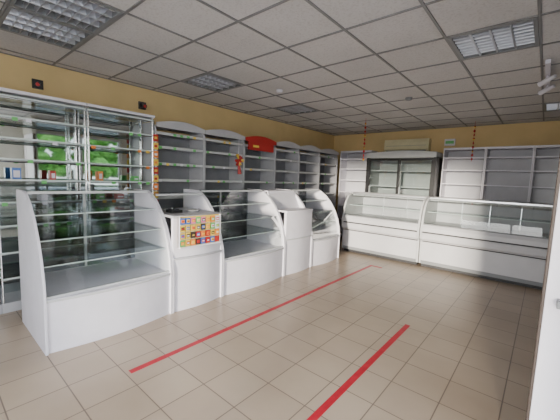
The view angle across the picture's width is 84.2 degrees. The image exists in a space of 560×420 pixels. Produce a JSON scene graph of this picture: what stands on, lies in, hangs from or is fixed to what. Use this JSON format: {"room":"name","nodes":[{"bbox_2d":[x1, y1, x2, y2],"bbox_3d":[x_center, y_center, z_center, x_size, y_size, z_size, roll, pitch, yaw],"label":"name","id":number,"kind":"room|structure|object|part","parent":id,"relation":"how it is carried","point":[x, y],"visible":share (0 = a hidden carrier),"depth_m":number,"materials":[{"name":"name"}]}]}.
{"room":"convenience store","nodes":[
{"label":"convenience store","id":0,"kind":"room"},
{"bbox_2d":[0,53,333,180],"bbox_3d":[-1.618,-0.594,5.143,0.200,3.000,9.550,7,8,40],"label":"wall","id":1,"kind":"structure","parent":0,"point":[16,73],"depth_m":4.44,"materials":[{"name":"yellow paint"}]},
{"bbox_2d":[32,78,43,89],"bbox_3d":[-2.696,-1.415,3.466,0.167,0.107,0.107,7,8,40],"label":"security camera","id":2,"kind":"object","parent":1,"relation":"attached to","point":[37,84],"visible":1,"depth_m":3.48,"materials":[{"name":"plastic"}]},
{"bbox_2d":[138,101,146,109],"bbox_3d":[-1.915,-1.478,4.375,0.167,0.107,0.107,7,8,40],"label":"security camera","id":3,"kind":"object","parent":1,"relation":"attached to","point":[141,105],"visible":1,"depth_m":4.38,"materials":[{"name":"plastic"}]},
{"bbox_2d":[0,236,541,419],"bbox_3d":[0.465,1.217,3.482,5.850,0.100,9.550,7,8,40],"label":"floor","id":4,"kind":"structure","parent":0,"point":[466,352],"depth_m":2.61,"materials":[{"name":"tile"}]},
{"bbox_2d":[0,87,88,313],"bbox_3d":[-2.679,-0.097,3.496,0.390,2.270,0.816,7,8,40],"label":"shelf rack","id":5,"kind":"object","parent":4,"relation":"on","point":[38,145],"visible":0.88,"depth_m":3.48,"materials":[{"name":"metal"}]},
{"bbox_2d":[16,189,171,355],"bbox_3d":[-1.801,0.464,3.111,0.906,1.300,1.116,7,8,40],"label":"display case","id":6,"kind":"object","parent":4,"relation":"on","point":[72,296],"depth_m":2.93,"materials":[{"name":"white laminate"}]},
{"bbox_2d":[76,103,154,243],"bbox_3d":[-2.146,-0.141,4.117,0.390,2.270,0.816,7,8,40],"label":"shelf rack","id":7,"kind":"object","parent":4,"relation":"on","point":[114,146],"visible":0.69,"depth_m":4.09,"materials":[{"name":"metal"}]},
{"bbox_2d":[142,121,204,208],"bbox_3d":[-1.617,-0.172,4.709,0.423,2.250,0.848,7,8,40],"label":"wall shelf unit","id":8,"kind":"object","parent":4,"relation":"on","point":[180,158],"depth_m":4.77,"materials":[{"name":"white metal"}]},
{"bbox_3d":[-1.699,-0.539,4.240,0.013,1.010,0.070,7,8,40],"label":"promotional strip","id":9,"kind":"part","parent":8,"relation":"part of","materials":[{"name":"multicoloured paper"}]},
{"bbox_2d":[140,189,222,312],"bbox_3d":[-1.222,0.415,3.798,0.890,1.300,0.676,7,8,40],"label":"counter","id":10,"kind":"object","parent":4,"relation":"on","point":[197,272],"depth_m":3.54,"materials":[{"name":"white laminate"}]},
{"bbox_2d":[166,207,182,212],"bbox_3d":[-1.220,0.000,3.575,0.140,0.058,0.130,7,8,40],"label":"payment terminal","id":11,"kind":"object","parent":10,"relation":"on","point":[169,210],"visible":1,"depth_m":3.54,"materials":[{"name":"black plastic"}]},
{"bbox_2d":[187,209,199,211],"bbox_3d":[-1.044,0.008,3.736,0.156,0.023,0.156,7,8,40],"label":"tray","id":12,"kind":"object","parent":10,"relation":"on","point":[188,210],"visible":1,"depth_m":3.69,"materials":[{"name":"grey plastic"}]},
{"bbox_2d":[178,214,220,248],"bbox_3d":[-0.879,0.231,3.451,0.050,0.335,0.540,7,8,40],"label":"poster","id":13,"kind":"object","parent":10,"relation":"attached to","point":[193,231],"visible":1,"depth_m":3.42,"materials":[{"name":"multicoloured paper"}]},
{"bbox_2d":[203,129,244,227],"bbox_3d":[-1.072,-0.218,5.354,0.408,2.250,0.836,7,8,40],"label":"wall shelf unit","id":14,"kind":"object","parent":4,"relation":"on","point":[220,167],"visible":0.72,"depth_m":5.51,"materials":[{"name":"grey laminate"}]},
{"bbox_2d":[235,151,243,173],"bbox_3d":[-0.696,-0.911,5.316,0.082,0.594,0.173,7,8,40],"label":"paper flower","id":15,"kind":"object","parent":14,"relation":"attached to","point":[239,159],"visible":1,"depth_m":5.31,"materials":[{"name":"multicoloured paper"}]},
{"bbox_2d":[191,189,284,296],"bbox_3d":[-0.604,0.366,4.505,0.906,1.300,1.196,7,8,40],"label":"display case","id":16,"kind":"object","parent":4,"relation":"on","point":[253,252],"depth_m":4.55,"materials":[{"name":"white laminate"}]},
{"bbox_2d":[128,265,381,372],"bbox_3d":[0.326,1.117,3.904,0.225,0.002,4.280,7,8,40],"label":"tape","id":17,"kind":"object","parent":4,"relation":"on","point":[160,358],"visible":1,"depth_m":3.06,"materials":[{"name":"red plastic"}]},
{"bbox_2d":[242,136,276,224],"bbox_3d":[-0.529,-0.262,5.987,0.408,2.250,0.826,7,8,40],"label":"wall shelf unit","id":18,"kind":"object","parent":4,"relation":"on","point":[259,166],"visible":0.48,"depth_m":6.14,"materials":[{"name":"grey laminate"}]},
{"bbox_2d":[248,141,273,152],"bbox_3d":[-0.344,-1.161,5.726,0.031,0.145,0.650,7,8,40],"label":"promotional sign","id":19,"kind":"object","parent":18,"relation":"attached to","point":[256,146],"visible":1,"depth_m":5.69,"materials":[{"name":"plastic"}]},
{"bbox_2d":[258,189,312,275],"bbox_3d":[0.019,0.315,5.234,0.900,1.300,0.716,7,8,40],"label":"cabinet","id":20,"kind":"object","parent":4,"relation":"on","point":[296,219],"visible":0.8,"depth_m":4.99,"materials":[{"name":"white laminate"}]},
{"bbox_2d":[274,141,300,188],"bbox_3d":[-0.005,-0.305,6.597,0.408,2.250,0.776,7,8,40],"label":"wall shelf unit","id":21,"kind":"object","parent":4,"relation":"on","point":[287,160],"visible":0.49,"depth_m":6.76,"materials":[{"name":"grey laminate"}]},
{"bbox_2d":[298,145,320,188],"bbox_3d":[0.509,-0.347,7.195,0.408,2.250,0.796,7,8,40],"label":"wall shelf unit","id":22,"kind":"object","parent":4,"relation":"on","point":[309,162],"visible":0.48,"depth_m":7.37,"materials":[{"name":"grey laminate"}]},
{"bbox_2d":[288,189,339,266],"bbox_3d":[0.561,0.271,5.861,0.906,1.300,0.936,7,8,40],"label":"display case","id":23,"kind":"object","parent":4,"relation":"on","point":[325,228],"depth_m":5.76,"materials":[{"name":"white laminate"}]},
{"bbox_2d":[319,149,338,207],"bbox_3d":[1.036,-0.391,7.809,0.408,2.250,0.816,7,8,40],"label":"wall shelf unit","id":24,"kind":"object","parent":4,"relation":"on","point":[329,162],"visible":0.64,"depth_m":8.02,"materials":[{"name":"grey laminate"}]},
{"bbox_2d":[337,150,377,236],"bbox_3d":[1.940,-0.361,7.906,0.836,2.240,0.340,7,8,40],"label":"shelf unit","id":25,"kind":"object","parent":4,"relation":"on","point":[352,176],"visible":0.44,"depth_m":8.06,"materials":[{"name":"white laminate"}]},
{"bbox_2d":[307,324,409,419],"bbox_3d":[0.345,1.303,2.112,0.050,0.002,3.110,7,8,40],"label":"tape","id":26,"kind":"object","parent":4,"relation":"on","point":[328,403],"visible":1,"depth_m":2.37,"materials":[{"name":"red plastic"}]},
{"bbox_2d":[342,192,435,264],"bbox_3d":[2.202,0.301,6.417,1.565,1.250,0.945,7,8,40],"label":"display case","id":27,"kind":"object","parent":4,"relation":"on","point":[382,225],"depth_m":6.26,"materials":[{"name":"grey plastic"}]},
{"bbox_2d":[365,151,442,196],"bbox_3d":[2.732,-0.204,6.999,1.480,2.175,0.680,7,8,40],"label":"refrigerator","id":28,"kind":"object","parent":4,"relation":"on","point":[390,172],"visible":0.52,"depth_m":7.02,"materials":[{"name":"grey metal"}]},
{"bbox_2d":[439,147,486,198],"bbox_3d":[3.722,-0.136,6.391,0.736,2.240,0.340,7,8,40],"label":"shelf unit","id":29,"kind":"object","parent":4,"relation":"on","point":[461,177],"visible":0.38,"depth_m":6.43,"materials":[{"name":"white laminate"}]},
{"bbox_2d":[418,197,552,289],"bbox_3d":[3.505,0.466,5.309,1.840,1.250,0.945,7,8,40],"label":"display case","id":30,"kind":"object","parent":4,"relation":"on","point":[497,240],"depth_m":5.15,"materials":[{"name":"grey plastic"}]},
{"bbox_2d":[481,145,534,201],"bbox_3d":[4.276,-0.066,5.920,0.716,2.240,0.340,7,8,40],"label":"shelf unit","id":31,"kind":"object","parent":4,"relation":"on","point":[507,176],"visible":0.59,"depth_m":5.94,"materials":[{"name":"white laminate"}]},
{"bbox_2d":[529,145,559,203],"bbox_3d":[4.822,0.003,5.456,0.716,2.240,0.340,7,8,40],"label":"shelf unit","id":32,"kind":"object","parent":4,"relation":"on","point":[546,157],"visible":0.43,"depth_m":5.61,"materials":[{"name":"white laminate"}]},
{"bbox_2d":[0,0,559,134],"bbox_3d":[0.571,-1.529,3.197,5.450,0.014,9.150,7,8,40],"label":"ceiling","id":33,"kind":"structure","parent":0,"point":[292,22],"depth_m":3.12,"materials":[{"name":"tile"}]},
{"bbox_2d":[0,5,93,49],"bbox_3d":[-2.048,-1.619,2.701,0.576,0.114,0.576,7,8,40],"label":"ceiling light","id":34,"kind":"object","parent":33,"relation":"attached to","point":[14,20],"depth_m":2.70,"materials":[{"name":"silver metal"}]},
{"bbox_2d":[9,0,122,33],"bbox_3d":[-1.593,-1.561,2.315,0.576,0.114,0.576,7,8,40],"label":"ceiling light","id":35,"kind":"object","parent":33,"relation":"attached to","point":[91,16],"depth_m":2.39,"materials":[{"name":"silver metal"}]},
{"bbox_2d":[182,73,243,91],"bbox_3d":[-0.877,-1.715,4.065,0.576,0.114,0.576,7,8,40],"label":"ceiling light","id":36,"kind":"object","parent":33,"relation":"attached to","point":[208,81],"depth_m":4.08,"materials":[{"name":"silver metal"}]},
{"bbox_2d":[0,0,559,135],"bbox_3d":[0.570,-1.517,3.199,5.450,0.008,9.150,7,8,40],"label":"grid","id":37,"kind":"object","parent":33,"relation":"attached to","point":[6,3],"depth_m":3.29,"materials":[{"name":"grey metal"}]},
{"bbox_2d":[274,104,317,113],"bbox_3d":[0.294,-1.811,5.428,0.576,0.114,0.576,7,8,40],"label":"ceiling light","id":38,"kind":"object","parent":33,"relation":"attached to","point":[295,109],"depth_m":5.45,"materials":[{"name":"grey metal"}]},
{"bbox_2d":[362,122,366,160],"bbox_3d":[1.629,-1.357,5.964,0.050,0.805,0.050,7,8,40],"label":"garland","id":39,"kind":"object","parent":33,"relation":"hanging from","point":[365,127],"visible":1,"depth_m":5.96,"materials":[{"name":"red paper"}]},
{"bbox_2d":[471,121,475,161],"bbox_3d":[3.664,-1.296,5.870,0.050,0.750,0.050,7,8,40],"label":"garland","id":40,"kind":"object","parent":33,"relation":"hanging from","point":[474,131],"visible":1,"depth_m":5.86,"materials":[{"name":"red paper"}]},
{"bbox_2d":[447,17,538,59],"bbox_3d":[1.789,-1.459,2.585,0.576,0.114,0.576,7,8,40],"label":"ceiling light","id":41,"kind":"object","parent":33,"relation":"attached to","point":[523,34],"depth_m":2.58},
{"bbox_2d":[537,59,556,94],"bbox_3d":[2.860,-1.370,3.321,0.150,0.134,1.100,7,8,40],"label":"track light","id":42,"kind":"object","parent":33,"relation":"attached to","point":[548,77],"visible":1,"depth_m":3.21,"materials":[{"name":"white metal"}]},
{"bbox_2d":[544,103,559,111],"bbox_3d":[4.196,-1.562,4.471,0.576,0.114,0.576,7,8,40],"label":"ceiling light","id":43,"kind":"object","parent":33,"relation":"attached to","point":[552,106],"depth_m":4.62,"materials":[{"name":"white plastic"}]},
{"bbox_2d":[334,121,559,212],"bbox_3d":[3.566,-0.573,6.864,5.450,3.000,0.200,7,8,40],"label":"wall","id":44,"kind":"structure","parent":0,"point":[547,132],"depth_m":6.41,"materials":[{"name":"yellow paint"}]},
{"bbox_2d":[384,138,431,150],"bbox_3d":[2.903,-1.467,7.090,0.980,0.280,0.214,7,8,40],"label":"air conditioner","id":45,"kind":"object","parent":44,"relation":"attached to","point":[423,144],"visible":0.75,"depth_m":6.97,"materials":[{"name":"beige plastic"}]},
{"bbox_2d":[444,139,455,145],"bbox_3d":[3.616,-1.439,6.599,0.200,0.140,0.040,7,8,40],"label":"wall sign","id":46,"kind":"object","parent":44,"relation":"attached to","point":[448,142],"visible":1,"depth_m":6.58,"materials":[{"name":"plastic"}]},
{"bbox_3d":[1.589,-1.045,0.938,0.900,0.386,0.080,7,8,40],"label":"wall partition","id":47,"kind":"structure","parent":0,"visible":0},
{"bbox_2d":[525,155,559,419],"bbox_3d":[1.487,0.297,1.080,0.860,2.300,0.120,7,8,40],"label":"door","id":48,"kind":"structure","parent":47,"relation":"in","point":[543,403],"depth_m":1.36,"materials":[{"name":"white laminate"}]}
]}

